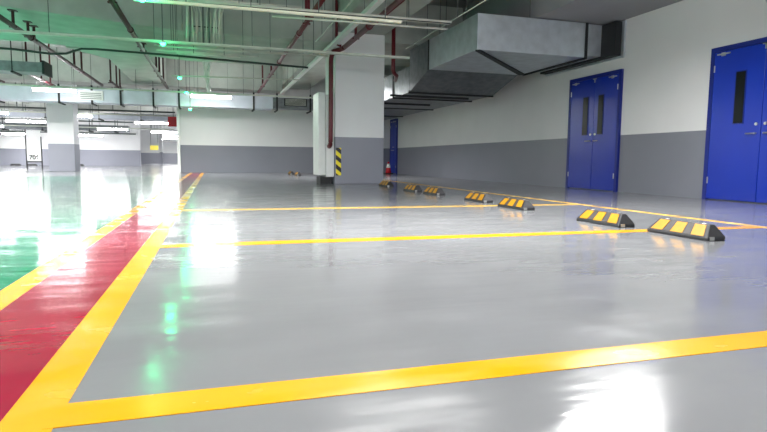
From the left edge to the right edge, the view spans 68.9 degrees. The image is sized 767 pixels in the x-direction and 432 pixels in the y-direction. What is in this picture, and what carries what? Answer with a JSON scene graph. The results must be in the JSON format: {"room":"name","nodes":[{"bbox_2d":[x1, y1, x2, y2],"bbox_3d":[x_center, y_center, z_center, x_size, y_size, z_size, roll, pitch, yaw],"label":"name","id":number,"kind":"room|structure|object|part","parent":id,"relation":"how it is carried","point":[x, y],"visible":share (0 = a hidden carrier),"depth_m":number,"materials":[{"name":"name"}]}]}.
{"room":"parking garage","nodes":[
{"label":"parking garage","id":0,"kind":"room"},
{"bbox_2d":[0,109,140,165],"bbox_3d":[-28.877,-5.319,34.910,25.250,4.200,0.300,-1,6,-17],"label":"wall","id":1,"kind":"structure","parent":0,"point":[106,149],"depth_m":37.71,"materials":[{"name":"paint"}]},
{"bbox_2d":[140,124,177,163],"bbox_3d":[-21.760,-7.472,57.357,24.000,4.200,0.300,-1,6,-17],"label":"wall","id":2,"kind":"structure","parent":0,"point":[148,156],"depth_m":56.85,"materials":[{"name":"paint"}]},
{"bbox_2d":[0,0,474,114],"bbox_3d":[-18.672,-6.248,22.544,37.620,0.300,69.000,-1,6,-17],"label":"ceiling","id":3,"kind":"structure","parent":0,"point":[450,3],"depth_m":18.68,"materials":[{"name":"concrete"}]},
{"bbox_2d":[2,117,24,134],"bbox_3d":[-22.679,-6.192,34.668,1.800,2.287,0.120,-1,6,-17],"label":"light fixture","id":4,"kind":"object","parent":3,"relation":"hanging from","point":[6,133],"visible":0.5,"depth_m":34.64,"materials":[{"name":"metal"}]},
{"bbox_2d":[0,82,40,110],"bbox_3d":[-18.433,-6.143,28.092,0.900,1.000,18.600,-1,6,-17],"label":"ceiling beam","id":5,"kind":"structure","parent":3,"relation":"attached to","point":[10,102],"depth_m":27.47,"materials":[{"name":"concrete"}]},
{"bbox_2d":[5,101,45,122],"bbox_3d":[-17.283,-5.520,26.931,1.700,1.987,0.120,-1,6,-17],"label":"light fixture","id":6,"kind":"object","parent":3,"relation":"hanging from","point":[9,119],"visible":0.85,"depth_m":26.96,"materials":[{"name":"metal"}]},
{"bbox_2d":[0,41,52,77],"bbox_3d":[-9.846,-4.299,13.544,3.000,1.620,0.750,-1,6,-17],"label":"air duct","id":7,"kind":"object","parent":3,"relation":"hanging from","point":[20,68],"visible":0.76,"depth_m":13.66,"materials":[{"name":"grey metal"}]},
{"bbox_3d":[-8.983,-4.292,13.456,0.021,1.600,0.024,-1,6,-17],"label":"hanger rod","id":8,"kind":"part","parent":7,"relation":"part of","materials":[{"name":"grey metal"}]},
{"bbox_2d":[24,42,55,85],"bbox_3d":[-10.440,-4.783,17.016,0.140,1.355,3.000,-1,6,-17],"label":"light fixture","id":9,"kind":"object","parent":3,"relation":"hanging from","point":[34,76],"visible":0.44,"depth_m":17.00,"materials":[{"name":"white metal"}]},
{"bbox_2d":[0,9,103,86],"bbox_3d":[-7.111,-4.195,10.950,0.140,1.260,16.800,-1,6,-17],"label":"pipe","id":10,"kind":"object","parent":3,"relation":"hanging from","point":[11,24],"visible":0.75,"depth_m":11.87,"materials":[{"name":"metal"}]},
{"bbox_2d":[31,44,76,92],"bbox_3d":[-10.319,-4.702,17.482,1.250,1.607,0.120,-1,6,-17],"label":"light fixture","id":11,"kind":"object","parent":3,"relation":"hanging from","point":[47,89],"visible":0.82,"depth_m":17.51,"materials":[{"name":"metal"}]},
{"bbox_2d":[0,109,129,132],"bbox_3d":[-24.829,-5.995,31.608,19.100,2.120,0.910,-1,6,-17],"label":"air duct","id":12,"kind":"object","parent":3,"relation":"hanging from","point":[6,128],"visible":0.62,"depth_m":32.85,"materials":[{"name":"silver metal"}]},
{"bbox_2d":[0,105,134,122],"bbox_3d":[-17.089,-5.810,28.852,12.300,1.785,0.070,-1,6,-17],"label":"conduit","id":13,"kind":"object","parent":3,"relation":"hanging from","point":[25,105],"visible":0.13,"depth_m":29.42,"materials":[{"name":"metal"}]},
{"bbox_2d":[0,120,135,134],"bbox_3d":[-21.965,-6.410,35.915,11.100,2.085,0.070,-1,6,-17],"label":"conduit","id":14,"kind":"object","parent":3,"relation":"hanging from","point":[117,120],"visible":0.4,"depth_m":36.80,"materials":[{"name":"metal"}]},
{"bbox_2d":[0,84,167,121],"bbox_3d":[-19.848,-5.337,24.376,20.400,1.900,1.085,-1,6,-17],"label":"air duct","id":15,"kind":"object","parent":3,"relation":"hanging from","point":[10,114],"visible":0.5,"depth_m":26.09,"materials":[{"name":"metal"}]},
{"bbox_2d":[78,114,92,117],"bbox_3d":[-13.190,-5.192,23.803,1.400,1.937,0.120,-1,6,-17],"label":"light fixture","id":16,"kind":"object","parent":3,"relation":"hanging from","point":[79,115],"visible":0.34,"depth_m":23.97,"materials":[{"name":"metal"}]},
{"bbox_2d":[0,82,174,112],"bbox_3d":[-12.324,-5.217,23.015,7.000,1.715,0.070,-1,6,-17],"label":"conduit","id":17,"kind":"object","parent":3,"relation":"hanging from","point":[16,106],"visible":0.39,"depth_m":23.27,"materials":[{"name":"metal"}]},
{"bbox_2d":[0,102,175,114],"bbox_3d":[-24.693,-6.002,27.032,28.700,1.200,1.000,-1,6,-17],"label":"ceiling beam","id":18,"kind":"structure","parent":3,"relation":"attached to","point":[31,104],"depth_m":29.74,"materials":[{"name":"concrete"}]},
{"bbox_2d":[0,83,176,116],"bbox_3d":[-14.581,-5.369,24.411,10.500,1.735,0.070,-1,6,-17],"label":"conduit","id":19,"kind":"object","parent":3,"relation":"hanging from","point":[21,83],"visible":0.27,"depth_m":25.07,"materials":[{"name":"metal"}]},
{"bbox_2d":[4,110,173,129],"bbox_3d":[-18.826,-6.062,31.972,12.800,1.935,0.070,-1,6,-17],"label":"conduit","id":20,"kind":"object","parent":3,"relation":"hanging from","point":[28,110],"visible":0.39,"depth_m":32.60,"materials":[{"name":"metal"}]},
{"bbox_2d":[79,133,102,135],"bbox_3d":[-18.832,-6.227,35.421,1.800,2.287,0.120,-1,6,-17],"label":"light fixture","id":21,"kind":"object","parent":3,"relation":"hanging from","point":[99,134],"visible":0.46,"depth_m":35.54,"materials":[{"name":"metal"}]},
{"bbox_2d":[97,112,127,129],"bbox_3d":[-15.387,-5.920,31.673,1.600,2.087,0.120,-1,6,-17],"label":"light fixture","id":22,"kind":"object","parent":3,"relation":"hanging from","point":[98,128],"visible":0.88,"depth_m":31.69,"materials":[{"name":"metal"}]},
{"bbox_2d":[108,59,122,90],"bbox_3d":[-8.567,-4.826,17.900,0.140,1.405,2.400,-1,6,-17],"label":"pipe","id":23,"kind":"object","parent":3,"relation":"hanging from","point":[110,80],"visible":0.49,"depth_m":17.89,"materials":[{"name":"metal"}]},
{"bbox_2d":[66,46,166,83],"bbox_3d":[-7.833,-4.964,17.112,1.950,0.960,6.500,-1,6,-17],"label":"ceiling beam","id":24,"kind":"structure","parent":3,"relation":"attached to","point":[127,63],"depth_m":16.38,"materials":[{"name":"concrete"}]},
{"bbox_2d":[107,0,168,88],"bbox_3d":[-5.121,-4.234,11.555,0.140,1.260,16.800,-1,6,-17],"label":"pipe","id":25,"kind":"object","parent":3,"relation":"hanging from","point":[114,4],"visible":0.67,"depth_m":12.20,"materials":[{"name":"red metal"}]},
{"bbox_2d":[0,49,281,93],"bbox_3d":[-19.701,-5.101,17.455,32.650,1.000,0.990,-1,6,-17],"label":"ceiling beam","id":26,"kind":"structure","parent":3,"relation":"attached to","point":[99,70],"depth_m":20.59,"materials":[{"name":"concrete"}]},
{"bbox_2d":[134,121,167,123],"bbox_3d":[-11.917,-5.707,28.869,1.800,1.887,0.120,-1,6,-17],"label":"light fixture","id":27,"kind":"object","parent":3,"relation":"hanging from","point":[136,122],"visible":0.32,"depth_m":28.87,"materials":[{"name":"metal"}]},
{"bbox_2d":[0,0,307,68],"bbox_3d":[-4.449,-3.835,10.435,6.101,1.820,0.040,-1,6,-17],"label":"power cable","id":28,"kind":"object","parent":3,"relation":"hanging from","point":[2,48],"visible":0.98,"depth_m":10.54,"materials":[{"name":"rubber"}]},
{"bbox_2d":[150,114,157,149],"bbox_3d":[-18.169,-6.734,44.214,0.600,3.000,0.050,-1,6,-17],"label":"hanging sign","id":29,"kind":"object","parent":3,"relation":"hanging from","point":[152,147],"visible":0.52,"depth_m":44.30,"materials":[{"name":"yellow paint"}]},
{"bbox_3d":[-18.183,-5.416,44.345,0.600,0.350,0.050,-1,6,-17],"label":"panel","id":30,"kind":"part","parent":29,"relation":"part of","materials":[{"name":"yellow paint"}]},
{"bbox_2d":[0,47,312,113],"bbox_3d":[-10.994,-4.752,19.099,18.250,1.840,0.820,-1,6,-17],"label":"air duct","id":31,"kind":"object","parent":3,"relation":"hanging from","point":[96,97],"visible":0.77,"depth_m":19.66,"materials":[{"name":"metal"}]},
{"bbox_2d":[78,90,102,100],"bbox_3d":[-9.982,-4.116,19.079,0.750,0.320,0.050,-1,6,-17],"label":"grille","id":32,"kind":"object","parent":31,"relation":"attached to","point":[83,95],"depth_m":19.06,"materials":[{"name":"metal"}]},
{"bbox_2d":[284,98,306,106],"bbox_3d":[-3.324,-4.293,21.150,0.860,0.280,0.060,-1,6,-17],"label":"grille","id":33,"kind":"object","parent":31,"relation":"attached to","point":[288,102],"depth_m":21.14,"materials":[{"name":"grey metal"}]},
{"bbox_2d":[0,47,312,97],"bbox_3d":[-7.913,-4.629,16.965,11.900,1.600,0.100,-1,6,-17],"label":"cable tray","id":34,"kind":"object","parent":3,"relation":"hanging from","point":[22,47],"visible":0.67,"depth_m":17.25,"materials":[{"name":"metal"}]},
{"bbox_2d":[160,3,165,45],"bbox_3d":[-3.842,-3.816,9.677,0.100,1.695,0.100,-1,6,-17],"label":"lamp","id":35,"kind":"object","parent":3,"relation":"hanging from","point":[162,42],"visible":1,"depth_m":9.72,"materials":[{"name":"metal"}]},
{"bbox_3d":[-3.842,-3.853,9.673,0.017,1.620,0.020,-1,6,-17],"label":"stem","id":36,"kind":"part","parent":35,"relation":"part of","materials":[{"name":"metal"}]},
{"bbox_2d":[151,126,176,132],"bbox_3d":[-13.669,-6.320,35.625,2.200,2.037,0.120,-1,6,-17],"label":"light fixture","id":37,"kind":"object","parent":3,"relation":"hanging from","point":[152,131],"visible":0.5,"depth_m":35.55,"materials":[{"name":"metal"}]},
{"bbox_2d":[0,0,334,65],"bbox_3d":[-17.126,-4.185,9.043,32.650,1.110,3.600,-1,6,-17],"label":"ceiling beam","id":38,"kind":"structure","parent":3,"relation":"attached to","point":[83,17],"depth_m":11.65,"materials":[{"name":"concrete"}]},
{"bbox_2d":[168,89,176,126],"bbox_3d":[-9.268,-5.073,24.595,0.440,2.250,0.200,-1,6,-17],"label":"hanging sign","id":39,"kind":"object","parent":3,"relation":"hanging from","point":[172,121],"visible":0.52,"depth_m":24.59,"materials":[{"name":"red metal"}]},
{"bbox_2d":[0,0,409,59],"bbox_3d":[-3.183,-3.902,10.133,7.750,1.600,0.100,-1,6,-17],"label":"cable tray","id":40,"kind":"object","parent":3,"relation":"hanging from","point":[49,33],"visible":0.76,"depth_m":10.11,"materials":[{"name":"metal"}]},
{"bbox_3d":[-1.341,-3.949,10.691,0.012,1.580,0.014,-1,6,-17],"label":"hanger rod","id":41,"kind":"part","parent":40,"relation":"part of","materials":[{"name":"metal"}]},
{"bbox_2d":[186,2,223,43],"bbox_3d":[-3.244,-3.948,10.268,0.866,1.544,0.238,-1,6,-17],"label":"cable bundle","id":42,"kind":"object","parent":3,"relation":"hanging from","point":[189,10],"visible":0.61,"depth_m":10.28,"materials":[{"name":"metal"}]},
{"bbox_2d":[202,62,210,92],"bbox_3d":[-5.809,-4.825,18.439,0.482,1.493,0.152,-1,6,-17],"label":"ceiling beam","id":43,"kind":"object","parent":3,"relation":"hanging from","point":[206,66],"visible":0.6,"depth_m":18.42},
{"bbox_2d":[156,0,258,56],"bbox_3d":[-3.285,-3.893,10.470,1.850,1.686,0.032,-1,6,-17],"label":"conduit","id":44,"kind":"object","parent":3,"relation":"hanging from","point":[173,50],"visible":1,"depth_m":10.53,"materials":[{"name":"metal"}]},
{"bbox_3d":[-3.883,-3.890,10.287,0.012,1.670,0.014,-1,6,-17],"label":"hanger rod","id":45,"kind":"part","parent":44,"relation":"part of","materials":[{"name":"metal"}]},
{"bbox_2d":[176,6,240,57],"bbox_3d":[-3.271,-3.869,10.424,1.150,1.726,0.032,-1,6,-17],"label":"conduit","id":46,"kind":"object","parent":3,"relation":"hanging from","point":[193,53],"visible":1,"depth_m":10.51,"materials":[{"name":"metal"}]},
{"bbox_2d":[190,61,231,98],"bbox_3d":[-5.823,-4.790,18.848,1.350,1.607,0.120,-1,6,-17],"label":"light fixture","id":47,"kind":"object","parent":3,"relation":"hanging from","point":[195,95],"visible":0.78,"depth_m":18.89,"materials":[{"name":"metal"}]},
{"bbox_2d":[158,0,285,54],"bbox_3d":[-2.978,-3.909,10.405,2.300,1.636,0.032,-1,6,-17],"label":"conduit","id":48,"kind":"object","parent":3,"relation":"hanging from","point":[270,52],"visible":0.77,"depth_m":10.44,"materials":[{"name":"metal"}]},
{"bbox_2d":[171,59,299,79],"bbox_3d":[-3.959,-4.461,15.144,3.400,1.494,0.028,-1,6,-17],"label":"conduit","id":49,"kind":"object","parent":3,"relation":"hanging from","point":[174,59],"visible":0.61,"depth_m":15.18,"materials":[{"name":"metal"}]},
{"bbox_2d":[154,4,327,56],"bbox_3d":[-2.697,-3.990,10.850,3.300,1.556,0.032,-1,6,-17],"label":"conduit","id":50,"kind":"object","parent":3,"relation":"hanging from","point":[313,54],"visible":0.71,"depth_m":10.91,"materials":[{"name":"metal"}]},
{"bbox_2d":[205,0,301,7],"bbox_3d":[-2.486,-3.986,8.868,2.352,1.168,0.039,-1,6,-14],"label":"conduit","id":51,"kind":"object","parent":3,"relation":"hanging from","point":[241,2],"visible":0.79,"depth_m":9.03,"materials":[{"name":"metal"}]},
{"bbox_2d":[134,0,401,23],"bbox_3d":[-1.497,-3.653,7.784,3.700,1.598,0.050,-1,6,-17],"label":"light fixture","id":52,"kind":"object","parent":3,"relation":"hanging from","point":[318,14],"visible":1,"depth_m":7.84,"materials":[{"name":"metal"}]},
{"bbox_2d":[257,0,324,92],"bbox_3d":[-2.137,-4.295,12.461,0.140,1.256,16.800,-1,6,-17],"label":"pipe","id":53,"kind":"object","parent":3,"relation":"hanging from","point":[305,23],"visible":0.7,"depth_m":11.08,"materials":[{"name":"metal"}]},
{"bbox_2d":[179,0,451,22],"bbox_3d":[-0.867,-3.732,8.148,4.021,1.498,0.036,-1,6,-15],"label":"conduit","id":54,"kind":"object","parent":3,"relation":"hanging from","point":[196,1],"visible":0.97,"depth_m":8.17,"materials":[{"name":"metal"}]},
{"bbox_2d":[205,0,450,23],"bbox_3d":[-0.742,-3.758,8.320,3.761,1.478,0.036,-1,6,-15],"label":"conduit","id":55,"kind":"object","parent":3,"relation":"hanging from","point":[259,0],"visible":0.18,"depth_m":8.43,"materials":[{"name":"metal"}]},
{"bbox_2d":[280,0,384,93],"bbox_3d":[-1.333,-4.322,12.704,0.100,1.235,16.800,-1,6,-17],"label":"cable tray","id":56,"kind":"object","parent":3,"relation":"hanging from","point":[374,4],"visible":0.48,"depth_m":11.35,"materials":[{"name":"metal"}]},
{"bbox_2d":[315,0,352,41],"bbox_3d":[-0.619,-4.000,9.173,0.024,1.162,5.600,-1,6,-17],"label":"conduit","id":57,"kind":"object","parent":3,"relation":"hanging from","point":[351,0],"visible":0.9,"depth_m":10.30,"materials":[{"name":"metal"}]},
{"bbox_2d":[335,0,340,46],"bbox_3d":[-0.969,-4.248,11.983,0.138,1.231,0.064,-1,6,-17],"label":"sprinkler riser","id":58,"kind":"object","parent":3,"relation":"hanging from","point":[336,1],"visible":0.61,"depth_m":11.96,"materials":[{"name":"red paint"}]},
{"bbox_2d":[282,0,432,89],"bbox_3d":[0.762,-4.102,8.403,1.200,0.780,30.350,-1,6,-17],"label":"ceiling beam","id":59,"kind":"structure","parent":3,"relation":"attached to","point":[317,73],"depth_m":12.12,"materials":[{"name":"concrete"}]},
{"bbox_2d":[327,0,404,148],"bbox_3d":[0.084,-2.445,8.814,0.362,2.612,8.204,-1,6,-17],"label":"pipe","id":60,"kind":"object","parent":59,"relation":"hanging from","point":[396,3],"visible":0.88,"depth_m":12.39,"materials":[{"name":"metal"}]},
{"bbox_2d":[272,0,447,29],"bbox_3d":[-0.308,-3.773,8.714,2.822,1.518,0.036,-1,6,-15],"label":"conduit","id":61,"kind":"object","parent":3,"relation":"hanging from","point":[276,16],"visible":1,"depth_m":8.75,"materials":[{"name":"metal"}]},
{"bbox_2d":[286,0,449,24],"bbox_3d":[-0.569,-3.785,8.506,3.402,1.458,0.036,-1,6,-15],"label":"conduit","id":62,"kind":"object","parent":3,"relation":"hanging from","point":[286,0],"visible":0.08,"depth_m":8.84,"materials":[{"name":"metal"}]},
{"bbox_2d":[391,27,398,81],"bbox_3d":[0.285,-4.080,13.013,0.192,1.743,1.063,1,6,7],"label":"pipe","id":63,"kind":"object","parent":3,"relation":"hanging from","point":[394,73],"visible":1,"depth_m":12.59,"materials":[{"name":"red metal"}]},
{"bbox_2d":[384,5,462,66],"bbox_3d":[1.309,-4.647,14.772,3.570,0.940,2.940,-1,6,-17],"label":"ceiling beam","id":64,"kind":"structure","parent":3,"relation":"attached to","point":[405,36],"depth_m":13.19,"materials":[{"name":"concrete"}]},
{"bbox_2d":[406,0,485,48],"bbox_3d":[1.093,-4.073,10.215,0.033,1.189,4.401,-1,6,-16],"label":"conduit","id":65,"kind":"object","parent":3,"relation":"hanging from","point":[457,0],"visible":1,"depth_m":10.20,"materials":[{"name":"metal"}]},
{"bbox_2d":[384,0,626,119],"bbox_3d":[1.052,-4.223,16.244,3.218,2.080,13.270,-1,6,-17],"label":"air duct","id":66,"kind":"object","parent":3,"relation":"hanging from","point":[475,58],"visible":0.84,"depth_m":11.13,"materials":[{"name":"metal"}]},
{"bbox_2d":[463,0,682,24],"bbox_3d":[5.531,-3.537,4.272,1.640,0.990,19.600,-1,6,-17],"label":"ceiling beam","id":67,"kind":"structure","parent":3,"relation":"attached to","point":[595,12],"depth_m":10.12,"materials":[{"name":"concrete"}]},
{"bbox_2d":[179,75,390,172],"bbox_3d":[-3.853,-3.888,23.090,8.640,4.200,0.250,-1,6,-17],"label":"wall","id":68,"kind":"structure","parent":0,"point":[211,140],"depth_m":22.58,"materials":[{"name":"paint"}]},
{"bbox_2d":[176,107,180,172],"bbox_3d":[-8.010,-3.082,21.874,0.110,2.750,0.340,-1,6,-17],"label":"trim","id":69,"kind":"structure","parent":68,"relation":"attached to","point":[177,108],"depth_m":21.72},
{"bbox_2d":[0,164,766,431],"bbox_3d":[-18.718,-1.822,22.983,37.620,0.204,69.000,-1,6,-17],"label":"floor","id":70,"kind":"structure","parent":0,"point":[145,297],"depth_m":2.09,"materials":[{"name":"grey paint"}]},
{"bbox_2d":[24,129,42,168],"bbox_3d":[-16.395,-3.131,26.209,0.670,1.820,0.076,-1,6,-17],"label":"board","id":71,"kind":"object","parent":70,"relation":"on","point":[33,141],"visible":1,"depth_m":26.18,"materials":[{"name":"white plastic"}]},
{"bbox_3d":[-16.389,-3.291,26.198,0.580,1.420,0.050,-1,6,-17],"label":"panel","id":72,"kind":"part","parent":71,"relation":"part of","materials":[{"name":"white plastic"}]},
{"bbox_2d":[45,84,80,170],"bbox_3d":[-12.803,-3.904,22.320,0.930,4.200,0.900,-1,6,-17],"label":"concrete column","id":73,"kind":"structure","parent":70,"relation":"on","point":[62,120],"depth_m":21.99,"materials":[{"name":"paint"}]},
{"bbox_2d":[159,124,162,164],"bbox_3d":[-19.209,-6.543,48.250,0.250,4.200,0.300,-1,6,-17],"label":"concrete column","id":74,"kind":"structure","parent":70,"relation":"on","point":[160,125],"depth_m":48.17,"materials":[{"name":"paint"}]},
{"bbox_2d":[313,92,333,183],"bbox_3d":[-1.409,-1.809,13.127,0.365,2.080,0.720,-1,6,-17],"label":"column","id":75,"kind":"structure","parent":70,"relation":"on","point":[323,157],"depth_m":12.83,"materials":[{"name":"white"}]},
{"bbox_3d":[-1.507,-1.908,13.098,0.165,1.880,0.700,-1,6,-17],"label":"panel","id":76,"kind":"part","parent":75,"relation":"part of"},
{"bbox_3d":[-1.327,-1.865,13.147,0.195,1.870,0.720,-1,6,-17],"label":"panel","id":77,"kind":"part","parent":75,"relation":"part of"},
{"bbox_2d":[326,32,384,183],"bbox_3d":[-0.709,-2.504,13.418,1.160,3.420,1.160,-1,6,-17],"label":"concrete column","id":78,"kind":"structure","parent":70,"relation":"on","point":[358,81],"depth_m":12.88,"materials":[{"name":"paint"}]},
{"bbox_2d":[336,148,340,174],"bbox_3d":[-1.032,-1.248,12.828,0.120,0.630,0.016,-1,6,-17],"label":"plate","id":79,"kind":"object","parent":78,"relation":"attached to","point":[338,150],"visible":1,"depth_m":12.82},
{"bbox_2d":[379,181,393,186],"bbox_3d":[0.058,-0.698,12.020,0.165,0.117,0.589,-1,6,-17],"label":"wheel stop","id":80,"kind":"object","parent":70,"relation":"on","point":[383,183],"visible":1,"depth_m":11.80,"materials":[{"name":"rubber"}]},
{"bbox_2d":[383,162,392,173],"bbox_3d":[0.205,-2.012,23.341,0.340,0.500,0.340,-1,6,-17],"label":"traffic cone","id":81,"kind":"object","parent":70,"relation":"on","point":[388,170],"visible":1,"depth_m":23.27,"materials":[{"name":"red plastic"}]},
{"bbox_2d":[403,184,421,191],"bbox_3d":[0.536,-0.517,10.251,0.165,0.117,0.589,-1,6,-17],"label":"wheel stop","id":82,"kind":"object","parent":70,"relation":"on","point":[414,188],"visible":0.98,"depth_m":10.06,"materials":[{"name":"rubber"}]},
{"bbox_2d":[423,187,444,194],"bbox_3d":[0.840,-0.422,9.324,0.165,0.117,0.589,-1,6,-17],"label":"wheel stop","id":83,"kind":"object","parent":70,"relation":"on","point":[429,190],"visible":1,"depth_m":9.17,"materials":[{"name":"rubber"}]},
{"bbox_2d":[464,192,492,202],"bbox_3d":[1.318,-0.263,7.763,0.165,0.117,0.589,-1,6,-17],"label":"wheel stop","id":84,"kind":"object","parent":70,"relation":"on","point":[472,196],"visible":1,"depth_m":7.62,"materials":[{"name":"rubber"}]},
{"bbox_2d":[498,197,534,210],"bbox_3d":[1.573,-0.150,6.655,0.165,0.117,0.589,-1,6,-17],"label":"wheel stop","id":85,"kind":"object","parent":70,"relation":"on","point":[512,203],"visible":1,"depth_m":6.54,"materials":[{"name":"rubber"}]},
{"bbox_2d":[577,209,634,227],"bbox_3d":[1.999,0.013,5.058,0.165,0.117,0.589,-1,6,-17],"label":"wheel stop","id":86,"kind":"object","parent":70,"relation":"on","point":[619,220],"visible":1,"depth_m":4.96,"materials":[{"name":"rubber"}]},
{"bbox_2d":[647,218,724,240],"bbox_3d":[2.301,0.094,4.276,0.165,0.117,0.589,-1,6,-17],"label":"wheel stop","id":87,"kind":"object","parent":70,"relation":"on","point":[686,229],"visible":1,"depth_m":4.18,"materials":[{"name":"black rubber"}]},
{"bbox_2d":[391,0,766,203],"bbox_3d":[4.793,-2.493,9.932,0.200,4.200,30.600,-1,6,-17],"label":"wall","id":88,"kind":"structure","parent":0,"point":[518,134],"depth_m":10.32,"materials":[{"name":"paint"}]},
{"bbox_2d":[390,118,397,173],"bbox_3d":[0.411,-2.960,23.806,0.099,2.300,0.930,-1,6,-17],"label":"door","id":89,"kind":"structure","parent":88,"relation":"in","point":[394,122],"depth_m":23.71,"materials":[{"name":"blue paint"}]},
{"bbox_2d":[565,69,623,191],"bbox_3d":[4.220,-1.690,11.352,0.099,2.310,1.600,-1,6,-17],"label":"door","id":90,"kind":"structure","parent":88,"relation":"in","point":[595,101],"depth_m":11.25,"materials":[{"name":"blue paint"}]},
{"bbox_3d":[4.161,-2.055,11.528,0.006,0.790,0.190,-1,6,-17],"label":"pane trim","id":91,"kind":"part","parent":90,"relation":"part of","materials":[{"name":"blue paint"}]},
{"bbox_3d":[4.300,-2.009,11.076,0.006,0.790,0.180,-1,6,-17],"label":"pane trim","id":92,"kind":"part","parent":90,"relation":"part of","materials":[{"name":"blue paint"}]},
{"bbox_2d":[702,37,766,202],"bbox_3d":[5.295,-1.331,7.840,0.099,2.310,1.820,-1,6,-17],"label":"door","id":93,"kind":"structure","parent":88,"relation":"in","point":[735,157],"depth_m":8.19,"materials":[{"name":"blue paint"}]},
{"bbox_3d":[5.101,-2.427,8.384,0.022,0.050,0.220,-1,6,-17],"label":"closer plate","id":94,"kind":"part","parent":93,"relation":"part of","materials":[{"name":"metal"}]},
{"bbox_3d":[5.194,-1.730,8.152,0.006,0.770,0.180,-1,6,-17],"label":"pane trim","id":95,"kind":"part","parent":93,"relation":"part of","materials":[{"name":"blue paint"}]}
]}

